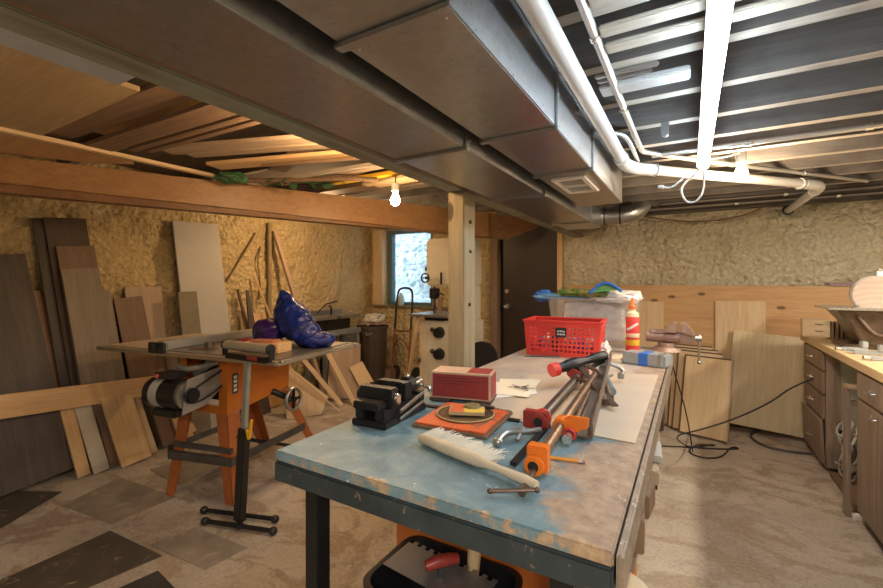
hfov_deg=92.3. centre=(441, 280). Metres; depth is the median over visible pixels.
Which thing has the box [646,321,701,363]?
bench vise
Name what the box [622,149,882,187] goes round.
joist
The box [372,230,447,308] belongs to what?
window
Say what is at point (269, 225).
wood strip
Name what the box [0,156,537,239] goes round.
ceiling beam
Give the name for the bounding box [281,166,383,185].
board
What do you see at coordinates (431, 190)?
joist
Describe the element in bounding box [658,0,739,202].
tube light
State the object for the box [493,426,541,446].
c-clamp
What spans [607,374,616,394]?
clamp
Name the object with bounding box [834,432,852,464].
cable
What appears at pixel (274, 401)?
offcut
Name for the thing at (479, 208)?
joist
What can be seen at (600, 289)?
bag
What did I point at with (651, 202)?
joist
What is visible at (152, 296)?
board
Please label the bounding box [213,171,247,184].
foliage
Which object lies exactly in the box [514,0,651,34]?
joist
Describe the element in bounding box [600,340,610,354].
bundle
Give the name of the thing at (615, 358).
pad
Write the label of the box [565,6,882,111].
joist
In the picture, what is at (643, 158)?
joist
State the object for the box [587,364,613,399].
clamp
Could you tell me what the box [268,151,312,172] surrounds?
board
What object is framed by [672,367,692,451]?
power cord
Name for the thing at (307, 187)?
joist
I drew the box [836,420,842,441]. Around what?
cable
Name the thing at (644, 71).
channel
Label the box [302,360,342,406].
offcut
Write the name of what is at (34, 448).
wood board
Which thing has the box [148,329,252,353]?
fence
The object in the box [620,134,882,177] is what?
joist
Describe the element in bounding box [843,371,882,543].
base cabinet
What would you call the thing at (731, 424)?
baseboard
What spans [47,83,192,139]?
board
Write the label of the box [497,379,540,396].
note card
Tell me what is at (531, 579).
crate
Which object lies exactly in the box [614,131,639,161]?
conduit
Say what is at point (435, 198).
joist
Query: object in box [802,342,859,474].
base cabinet
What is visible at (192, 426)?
offcut
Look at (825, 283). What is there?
strip
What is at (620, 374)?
clamp
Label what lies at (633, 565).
wooden board
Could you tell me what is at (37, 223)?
board
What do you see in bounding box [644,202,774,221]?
cable
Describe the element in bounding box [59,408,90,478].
offcut
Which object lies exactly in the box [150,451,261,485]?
floor tile
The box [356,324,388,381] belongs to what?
trash can
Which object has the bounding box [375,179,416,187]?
board
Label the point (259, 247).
cable
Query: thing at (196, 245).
board
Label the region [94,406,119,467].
offcut
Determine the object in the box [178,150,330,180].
joist
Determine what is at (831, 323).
wood slice
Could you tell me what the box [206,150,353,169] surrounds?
board
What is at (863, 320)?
disc sander
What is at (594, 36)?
conduit
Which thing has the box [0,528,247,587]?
tile
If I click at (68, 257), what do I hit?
board
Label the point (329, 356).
offcut
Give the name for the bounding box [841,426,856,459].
cable
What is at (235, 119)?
board
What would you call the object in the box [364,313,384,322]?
plastic bag
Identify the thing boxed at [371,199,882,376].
wall
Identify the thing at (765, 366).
plywood sheet
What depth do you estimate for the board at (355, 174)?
2.91 m
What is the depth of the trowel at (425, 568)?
1.07 m
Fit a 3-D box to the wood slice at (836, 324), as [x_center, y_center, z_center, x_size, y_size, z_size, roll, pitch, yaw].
[2.900,0.363,3.121,0.018,0.126,0.080,0,0,30]
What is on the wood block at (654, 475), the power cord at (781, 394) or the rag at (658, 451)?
the rag at (658, 451)
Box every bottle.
[626,298,638,350]
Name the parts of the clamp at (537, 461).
crank handle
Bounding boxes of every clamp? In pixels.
[487,369,599,497]
[523,368,589,429]
[547,351,618,406]
[562,388,591,444]
[573,376,609,405]
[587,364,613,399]
[605,360,624,378]
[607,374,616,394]
[835,341,867,350]
[846,345,882,355]
[862,356,882,360]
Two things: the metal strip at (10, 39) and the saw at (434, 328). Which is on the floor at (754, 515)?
the saw at (434, 328)
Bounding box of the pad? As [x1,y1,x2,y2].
[608,354,622,362]
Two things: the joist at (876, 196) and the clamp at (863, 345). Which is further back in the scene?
the joist at (876, 196)
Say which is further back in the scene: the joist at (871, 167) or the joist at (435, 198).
the joist at (435, 198)
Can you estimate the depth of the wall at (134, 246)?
4.13 m
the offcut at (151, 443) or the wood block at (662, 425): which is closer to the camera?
the wood block at (662, 425)
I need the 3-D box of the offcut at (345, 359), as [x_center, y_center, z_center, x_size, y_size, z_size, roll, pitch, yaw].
[-1.083,0.996,4.726,0.410,0.609,0.268,0,0,-21]
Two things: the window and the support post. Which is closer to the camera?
the support post
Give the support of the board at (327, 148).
on the board at (251, 162)
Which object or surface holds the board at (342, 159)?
attached to the board at (251, 162)
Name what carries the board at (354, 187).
on the ceiling beam at (21, 177)
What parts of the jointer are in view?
leg, leg, guard arm, leg, leg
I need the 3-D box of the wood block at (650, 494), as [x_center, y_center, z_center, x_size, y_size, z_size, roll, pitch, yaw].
[0.496,0.554,1.095,0.087,0.058,0.090,0,0,36]
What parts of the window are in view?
sill, frame, pane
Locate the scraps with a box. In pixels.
[358,321,387,325]
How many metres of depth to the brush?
1.00 m
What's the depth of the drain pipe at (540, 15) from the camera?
1.47 m
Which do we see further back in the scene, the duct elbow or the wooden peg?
the wooden peg
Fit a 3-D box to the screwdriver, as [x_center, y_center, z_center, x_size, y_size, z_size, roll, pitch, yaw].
[0.167,0.399,1.331,0.119,0.011,0.012,0,0,34]
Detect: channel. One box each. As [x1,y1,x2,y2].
[595,60,658,79]
[597,68,651,83]
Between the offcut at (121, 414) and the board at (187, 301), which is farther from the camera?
the board at (187, 301)
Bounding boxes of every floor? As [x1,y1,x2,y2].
[0,376,882,587]
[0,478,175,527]
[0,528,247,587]
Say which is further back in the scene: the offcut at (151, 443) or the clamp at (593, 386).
the offcut at (151, 443)
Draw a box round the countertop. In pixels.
[800,335,882,382]
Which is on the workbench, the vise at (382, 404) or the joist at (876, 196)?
the vise at (382, 404)
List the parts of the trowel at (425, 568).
handle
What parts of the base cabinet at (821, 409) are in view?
drawer, drawer, drawer, drawer, bay panel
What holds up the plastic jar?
on the wooden stand
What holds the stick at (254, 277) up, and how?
on the floor at (754, 515)
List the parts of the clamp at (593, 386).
clamp frame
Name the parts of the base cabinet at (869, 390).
open cabinet frame, rail, rail, drawer, handle, handle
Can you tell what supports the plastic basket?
on the workbench
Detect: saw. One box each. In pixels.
[96,333,358,505]
[409,238,497,389]
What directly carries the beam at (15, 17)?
attached to the trim
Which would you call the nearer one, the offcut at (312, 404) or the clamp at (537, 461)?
the clamp at (537, 461)
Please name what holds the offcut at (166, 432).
on the floor at (754, 515)
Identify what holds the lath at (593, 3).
attached to the joist at (567, 13)
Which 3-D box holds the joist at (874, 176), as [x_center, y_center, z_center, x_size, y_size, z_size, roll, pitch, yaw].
[2.440,-0.785,2.940,3.370,0.272,0.048,0,0,30]
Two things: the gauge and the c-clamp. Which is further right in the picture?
the c-clamp
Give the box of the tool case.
[622,349,671,367]
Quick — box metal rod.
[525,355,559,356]
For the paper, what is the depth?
1.49 m
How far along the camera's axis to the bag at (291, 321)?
2.72 m
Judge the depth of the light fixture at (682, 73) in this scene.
1.34 m
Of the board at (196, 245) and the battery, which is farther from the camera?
the board at (196, 245)
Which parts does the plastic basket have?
name plate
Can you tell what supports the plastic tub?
on the box
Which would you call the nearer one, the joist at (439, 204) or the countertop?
the countertop
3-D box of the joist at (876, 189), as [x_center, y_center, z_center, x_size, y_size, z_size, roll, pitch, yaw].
[2.743,-0.786,3.458,3.371,0.272,0.046,0,0,30]
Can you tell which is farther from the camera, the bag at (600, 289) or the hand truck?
the hand truck
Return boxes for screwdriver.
[478,403,511,411]
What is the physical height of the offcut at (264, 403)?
1.211 m
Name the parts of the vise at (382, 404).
jaw plate, jaw plate, knob, handle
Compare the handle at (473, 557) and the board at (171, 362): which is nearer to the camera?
the handle at (473, 557)
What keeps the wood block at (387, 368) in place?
on the floor at (754, 515)
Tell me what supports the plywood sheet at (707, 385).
on the floor at (754, 515)
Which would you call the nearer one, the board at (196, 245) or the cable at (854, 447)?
the cable at (854, 447)
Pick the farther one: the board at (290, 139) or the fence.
the fence
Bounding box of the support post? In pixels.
[448,191,474,367]
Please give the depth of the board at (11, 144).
2.15 m
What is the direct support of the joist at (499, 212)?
attached to the wall at (840, 242)
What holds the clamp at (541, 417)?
on the workbench
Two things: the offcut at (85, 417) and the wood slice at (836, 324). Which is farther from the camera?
the wood slice at (836, 324)
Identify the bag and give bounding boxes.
[252,290,335,347]
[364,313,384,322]
[534,282,622,299]
[594,290,642,302]
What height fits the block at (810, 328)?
0.140 m
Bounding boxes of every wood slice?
[830,321,833,338]
[833,321,838,338]
[839,324,842,338]
[843,330,847,339]
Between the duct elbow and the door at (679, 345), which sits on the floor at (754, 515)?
the door at (679, 345)
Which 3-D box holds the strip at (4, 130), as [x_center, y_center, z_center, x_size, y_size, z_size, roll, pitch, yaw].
[-1.663,-0.658,2.264,0.045,0.022,1.621,0,0,29]
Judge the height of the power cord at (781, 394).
0.603 m
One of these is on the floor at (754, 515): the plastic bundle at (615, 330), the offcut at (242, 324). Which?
the offcut at (242, 324)
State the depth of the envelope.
1.58 m
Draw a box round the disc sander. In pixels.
[814,268,882,349]
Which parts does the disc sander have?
arm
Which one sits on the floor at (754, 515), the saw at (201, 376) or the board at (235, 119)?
the saw at (201, 376)
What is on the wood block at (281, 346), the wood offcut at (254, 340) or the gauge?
the wood offcut at (254, 340)
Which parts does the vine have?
vine stem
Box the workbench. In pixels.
[275,343,673,587]
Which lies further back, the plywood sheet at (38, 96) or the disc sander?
the disc sander
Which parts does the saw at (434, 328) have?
corner trim, guide post, hand knob, hand knob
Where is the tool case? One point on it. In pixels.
(638, 357)
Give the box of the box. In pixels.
[429,366,496,404]
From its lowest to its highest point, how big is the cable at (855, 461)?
0.215 m
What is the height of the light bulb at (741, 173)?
0.136 m
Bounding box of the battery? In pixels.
[549,337,560,351]
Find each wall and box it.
[0,152,371,409]
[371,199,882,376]
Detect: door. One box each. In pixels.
[501,225,556,357]
[665,344,713,424]
[667,346,718,426]
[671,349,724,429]
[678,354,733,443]
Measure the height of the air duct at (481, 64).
0.192 m
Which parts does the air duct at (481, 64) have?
register frame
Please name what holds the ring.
on the note card
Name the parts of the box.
panel, panel, panel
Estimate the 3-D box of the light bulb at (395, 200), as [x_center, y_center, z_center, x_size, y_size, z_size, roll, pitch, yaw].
[-0.285,-0.642,2.615,0.060,0.356,0.060,0,0,30]
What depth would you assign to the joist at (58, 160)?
2.96 m
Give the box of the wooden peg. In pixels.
[438,296,443,312]
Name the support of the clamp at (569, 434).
on the workbench
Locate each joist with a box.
[57,135,126,163]
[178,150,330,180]
[281,177,387,195]
[358,186,448,200]
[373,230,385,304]
[385,193,448,204]
[420,202,481,207]
[475,205,495,211]
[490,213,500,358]
[497,211,511,215]
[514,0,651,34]
[536,0,882,80]
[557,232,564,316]
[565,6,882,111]
[585,56,882,135]
[600,90,882,151]
[601,180,882,207]
[610,114,882,162]
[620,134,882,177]
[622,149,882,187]
[622,161,882,195]
[622,171,882,202]
[645,194,882,215]
[649,188,882,210]
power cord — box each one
[662,378,812,458]
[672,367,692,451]
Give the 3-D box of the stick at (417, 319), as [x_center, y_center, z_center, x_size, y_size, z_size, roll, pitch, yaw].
[-0.310,0.818,4.308,0.030,0.965,0.630,0,0,-17]
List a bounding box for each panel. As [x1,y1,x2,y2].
[619,301,663,346]
[715,301,765,358]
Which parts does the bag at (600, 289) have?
printed panel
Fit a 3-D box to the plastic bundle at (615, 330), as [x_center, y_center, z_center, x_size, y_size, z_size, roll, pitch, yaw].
[1.030,0.266,2.858,0.436,0.288,0.174,0,0,30]
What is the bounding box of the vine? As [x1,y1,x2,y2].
[260,177,334,189]
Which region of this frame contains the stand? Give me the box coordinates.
[200,340,278,535]
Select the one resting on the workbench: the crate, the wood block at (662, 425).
the wood block at (662, 425)
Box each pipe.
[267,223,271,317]
[515,0,825,217]
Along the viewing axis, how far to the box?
1.49 m
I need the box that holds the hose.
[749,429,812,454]
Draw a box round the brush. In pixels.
[417,427,538,487]
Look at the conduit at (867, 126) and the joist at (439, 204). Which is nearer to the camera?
the conduit at (867, 126)
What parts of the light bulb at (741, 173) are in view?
glass bulb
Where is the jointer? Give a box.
[305,301,360,392]
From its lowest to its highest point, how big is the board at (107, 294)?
1.232 m
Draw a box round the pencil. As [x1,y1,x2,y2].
[550,456,584,463]
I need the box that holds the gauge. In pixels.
[189,341,217,348]
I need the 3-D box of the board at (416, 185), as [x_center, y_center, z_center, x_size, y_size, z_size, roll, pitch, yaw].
[-0.208,-0.700,3.102,1.301,0.030,0.100,0,0,33]
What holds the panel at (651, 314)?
attached to the wood paneling at (694, 306)
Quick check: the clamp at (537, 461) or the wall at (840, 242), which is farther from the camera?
the wall at (840, 242)
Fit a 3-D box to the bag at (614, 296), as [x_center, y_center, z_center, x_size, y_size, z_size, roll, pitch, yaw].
[1.146,0.101,2.762,0.302,0.086,0.227,0,0,30]
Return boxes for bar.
[510,424,550,466]
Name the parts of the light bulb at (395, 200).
glass bulb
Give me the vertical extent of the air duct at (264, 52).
0.225 m
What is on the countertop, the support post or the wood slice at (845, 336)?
the wood slice at (845, 336)
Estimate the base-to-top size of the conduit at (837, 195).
0.032 m
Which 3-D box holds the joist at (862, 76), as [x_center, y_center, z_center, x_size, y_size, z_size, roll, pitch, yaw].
[1.533,-0.784,1.396,3.372,0.270,0.048,0,0,30]
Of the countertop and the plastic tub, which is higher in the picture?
the countertop
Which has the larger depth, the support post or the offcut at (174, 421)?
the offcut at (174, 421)
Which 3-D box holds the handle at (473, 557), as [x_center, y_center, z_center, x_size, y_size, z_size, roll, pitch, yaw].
[0.083,0.801,1.119,0.110,0.248,0.063,0,0,30]
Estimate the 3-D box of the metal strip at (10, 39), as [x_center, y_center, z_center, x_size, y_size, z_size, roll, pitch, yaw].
[-0.985,-0.472,0.503,0.082,0.035,1.070,0,0,30]
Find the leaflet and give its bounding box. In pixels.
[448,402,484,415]
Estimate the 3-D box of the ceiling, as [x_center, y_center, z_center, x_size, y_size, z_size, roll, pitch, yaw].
[-0.065,-0.950,1.499,6.630,0.060,7.320,0,0,30]
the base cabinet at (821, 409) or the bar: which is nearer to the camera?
the bar
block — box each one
[241,341,290,353]
[385,365,395,378]
[634,502,644,554]
[645,481,654,519]
[649,435,658,484]
[659,406,664,430]
[800,318,829,338]
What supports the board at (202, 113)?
on the strip at (4, 130)
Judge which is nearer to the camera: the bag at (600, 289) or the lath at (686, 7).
the lath at (686, 7)
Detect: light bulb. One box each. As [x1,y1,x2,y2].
[390,175,399,205]
[734,152,747,179]
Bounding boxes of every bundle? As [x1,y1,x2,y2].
[563,300,625,341]
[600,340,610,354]
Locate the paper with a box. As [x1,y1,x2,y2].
[491,372,658,443]
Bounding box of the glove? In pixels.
[533,290,551,301]
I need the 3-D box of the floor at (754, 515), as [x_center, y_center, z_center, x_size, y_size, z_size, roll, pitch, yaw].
[-0.065,1.350,1.499,6.630,0.100,7.320,0,0,30]
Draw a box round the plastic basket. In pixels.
[522,316,607,357]
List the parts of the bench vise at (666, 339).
handle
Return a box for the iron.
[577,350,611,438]
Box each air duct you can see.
[12,0,600,229]
[277,0,621,206]
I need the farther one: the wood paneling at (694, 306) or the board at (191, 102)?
the wood paneling at (694, 306)
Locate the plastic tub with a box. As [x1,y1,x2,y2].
[363,535,522,587]
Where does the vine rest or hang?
on the ceiling beam at (21, 177)
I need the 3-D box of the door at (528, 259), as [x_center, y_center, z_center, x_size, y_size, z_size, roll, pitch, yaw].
[1.004,0.245,4.892,0.704,2.090,0.167,0,0,30]
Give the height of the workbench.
0.891 m
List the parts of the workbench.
leg, blade sleeve, round blade, leg, edge trim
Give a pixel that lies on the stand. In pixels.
(239, 514)
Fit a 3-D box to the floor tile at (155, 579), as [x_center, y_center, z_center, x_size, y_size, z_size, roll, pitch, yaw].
[-1.205,1.298,1.778,0.287,0.003,0.144,0,0,30]
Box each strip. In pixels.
[0,27,134,84]
[0,126,261,185]
[824,282,852,285]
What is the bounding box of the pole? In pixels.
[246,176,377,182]
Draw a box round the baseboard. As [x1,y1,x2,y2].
[730,423,775,432]
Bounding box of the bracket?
[661,121,668,137]
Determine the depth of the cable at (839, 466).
2.70 m
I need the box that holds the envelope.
[495,382,536,398]
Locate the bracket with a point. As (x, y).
(664, 125)
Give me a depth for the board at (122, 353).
3.31 m
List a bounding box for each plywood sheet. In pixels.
[0,45,139,135]
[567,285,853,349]
[730,330,805,437]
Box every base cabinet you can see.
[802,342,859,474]
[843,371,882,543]
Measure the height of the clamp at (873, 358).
0.059 m
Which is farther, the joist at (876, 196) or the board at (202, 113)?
the joist at (876, 196)
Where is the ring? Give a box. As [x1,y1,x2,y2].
[507,384,534,390]
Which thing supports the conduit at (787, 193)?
attached to the drain pipe at (540, 15)
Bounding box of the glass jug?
[398,293,403,304]
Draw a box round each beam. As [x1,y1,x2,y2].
[0,0,583,237]
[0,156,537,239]
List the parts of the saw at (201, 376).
motor, leg, rail, panel, panel, leg, name plate, panel, rail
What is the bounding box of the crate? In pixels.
[397,523,636,587]
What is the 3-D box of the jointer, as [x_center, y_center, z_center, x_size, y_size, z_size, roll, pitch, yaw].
[-1.268,0.766,4.989,0.360,1.072,0.720,0,0,30]
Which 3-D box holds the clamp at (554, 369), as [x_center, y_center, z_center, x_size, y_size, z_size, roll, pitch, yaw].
[0.627,0.354,1.604,0.293,0.117,0.358,0,0,-23]
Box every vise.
[352,373,431,430]
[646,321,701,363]
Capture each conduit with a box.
[575,0,869,182]
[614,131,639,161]
[651,190,882,210]
[652,122,882,157]
[662,184,882,205]
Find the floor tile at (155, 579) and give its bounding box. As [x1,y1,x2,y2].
[120,571,173,587]
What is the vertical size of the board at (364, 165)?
0.020 m
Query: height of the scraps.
0.076 m
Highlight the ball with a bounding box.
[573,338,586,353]
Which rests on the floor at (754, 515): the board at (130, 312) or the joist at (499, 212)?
the board at (130, 312)
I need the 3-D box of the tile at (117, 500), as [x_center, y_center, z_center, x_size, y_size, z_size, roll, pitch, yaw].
[-2.276,1.298,2.430,1.125,0.003,0.797,0,0,25]
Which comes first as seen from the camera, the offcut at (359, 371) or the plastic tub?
the plastic tub
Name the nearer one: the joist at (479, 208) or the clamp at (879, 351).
the clamp at (879, 351)
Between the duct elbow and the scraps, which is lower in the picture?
the scraps
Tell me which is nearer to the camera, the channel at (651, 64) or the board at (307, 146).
the channel at (651, 64)
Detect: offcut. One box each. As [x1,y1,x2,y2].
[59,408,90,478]
[74,405,109,473]
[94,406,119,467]
[101,394,150,467]
[134,398,157,453]
[149,405,175,447]
[157,368,195,431]
[171,418,192,437]
[239,310,254,329]
[246,290,270,414]
[249,339,280,342]
[254,312,281,407]
[286,370,327,419]
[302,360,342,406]
[326,353,354,404]
[327,344,360,398]
[350,361,373,385]
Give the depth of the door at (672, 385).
3.80 m
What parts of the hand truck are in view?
rail, rail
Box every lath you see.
[588,0,616,7]
[598,0,739,37]
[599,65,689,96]
[605,0,818,53]
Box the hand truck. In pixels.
[391,287,419,378]
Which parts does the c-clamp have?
frame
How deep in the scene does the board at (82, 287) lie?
3.00 m
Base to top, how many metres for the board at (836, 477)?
0.034 m
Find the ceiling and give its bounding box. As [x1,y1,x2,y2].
[43,77,388,187]
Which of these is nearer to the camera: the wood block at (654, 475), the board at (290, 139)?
the wood block at (654, 475)
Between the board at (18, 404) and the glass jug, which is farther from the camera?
the glass jug
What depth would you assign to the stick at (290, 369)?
4.07 m
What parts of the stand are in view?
foot knob, foot knob, post, post, lock lever, roller arm, foot knob, foot knob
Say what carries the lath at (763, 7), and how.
attached to the joist at (576, 34)
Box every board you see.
[0,133,133,163]
[0,254,73,496]
[0,376,153,418]
[31,218,74,469]
[34,290,70,471]
[42,217,90,465]
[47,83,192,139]
[55,246,97,384]
[60,267,118,446]
[81,102,236,151]
[95,98,201,134]
[103,290,124,379]
[113,296,159,443]
[116,323,128,378]
[124,286,166,370]
[127,115,249,151]
[145,119,261,152]
[162,148,332,154]
[164,134,313,152]
[165,356,179,369]
[172,221,239,427]
[177,291,210,434]
[185,143,326,157]
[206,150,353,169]
[261,158,359,166]
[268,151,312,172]
[280,163,375,177]
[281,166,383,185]
[317,181,421,194]
[326,171,368,181]
[345,183,430,196]
[362,175,411,186]
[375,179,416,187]
[630,375,671,572]
[830,471,861,515]
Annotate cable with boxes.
[257,247,260,299]
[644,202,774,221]
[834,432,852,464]
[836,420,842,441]
[836,420,853,451]
[838,447,856,481]
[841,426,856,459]
[841,440,856,474]
[851,434,856,464]
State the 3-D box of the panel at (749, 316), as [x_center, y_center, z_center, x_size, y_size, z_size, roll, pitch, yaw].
[2.652,0.725,3.770,0.365,1.090,0.017,0,0,30]
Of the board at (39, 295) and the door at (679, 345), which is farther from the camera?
the door at (679, 345)
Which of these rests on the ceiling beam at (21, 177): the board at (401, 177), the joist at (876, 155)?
the board at (401, 177)
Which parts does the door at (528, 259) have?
handle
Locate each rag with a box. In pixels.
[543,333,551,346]
[653,441,661,462]
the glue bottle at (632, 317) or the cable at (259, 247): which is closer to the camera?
the glue bottle at (632, 317)
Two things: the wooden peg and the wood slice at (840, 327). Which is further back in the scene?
the wooden peg
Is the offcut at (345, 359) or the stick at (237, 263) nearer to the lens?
the stick at (237, 263)
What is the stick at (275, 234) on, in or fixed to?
on the floor at (754, 515)
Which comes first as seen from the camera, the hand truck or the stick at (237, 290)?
the stick at (237, 290)
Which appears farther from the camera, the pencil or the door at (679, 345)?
the door at (679, 345)
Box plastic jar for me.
[627,573,647,587]
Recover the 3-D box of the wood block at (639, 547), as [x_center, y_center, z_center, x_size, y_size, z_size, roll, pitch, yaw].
[0.420,0.547,0.960,0.072,0.074,0.100,0,0,26]
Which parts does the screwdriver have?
handle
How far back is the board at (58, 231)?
2.96 m
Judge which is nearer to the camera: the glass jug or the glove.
the glove
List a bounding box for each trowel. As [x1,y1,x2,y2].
[383,541,497,587]
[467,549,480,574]
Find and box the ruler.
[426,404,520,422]
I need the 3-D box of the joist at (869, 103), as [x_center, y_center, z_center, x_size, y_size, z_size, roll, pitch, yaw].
[1.679,-0.785,1.646,3.372,0.268,0.047,0,0,30]
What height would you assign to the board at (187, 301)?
1.210 m
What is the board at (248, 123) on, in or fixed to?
on the ceiling beam at (21, 177)
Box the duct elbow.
[601,200,650,225]
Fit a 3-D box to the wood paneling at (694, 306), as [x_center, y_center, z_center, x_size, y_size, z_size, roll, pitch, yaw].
[2.405,0.656,3.938,2.440,1.227,0.018,0,0,30]
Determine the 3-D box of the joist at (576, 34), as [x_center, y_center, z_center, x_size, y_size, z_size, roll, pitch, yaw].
[1.225,-0.784,0.869,3.371,0.273,0.047,0,0,30]
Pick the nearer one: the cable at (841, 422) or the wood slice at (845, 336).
the cable at (841, 422)
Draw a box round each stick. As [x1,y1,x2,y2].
[226,233,255,280]
[236,289,247,328]
[253,275,293,370]
[272,230,326,394]
[289,368,339,411]
[407,317,419,374]

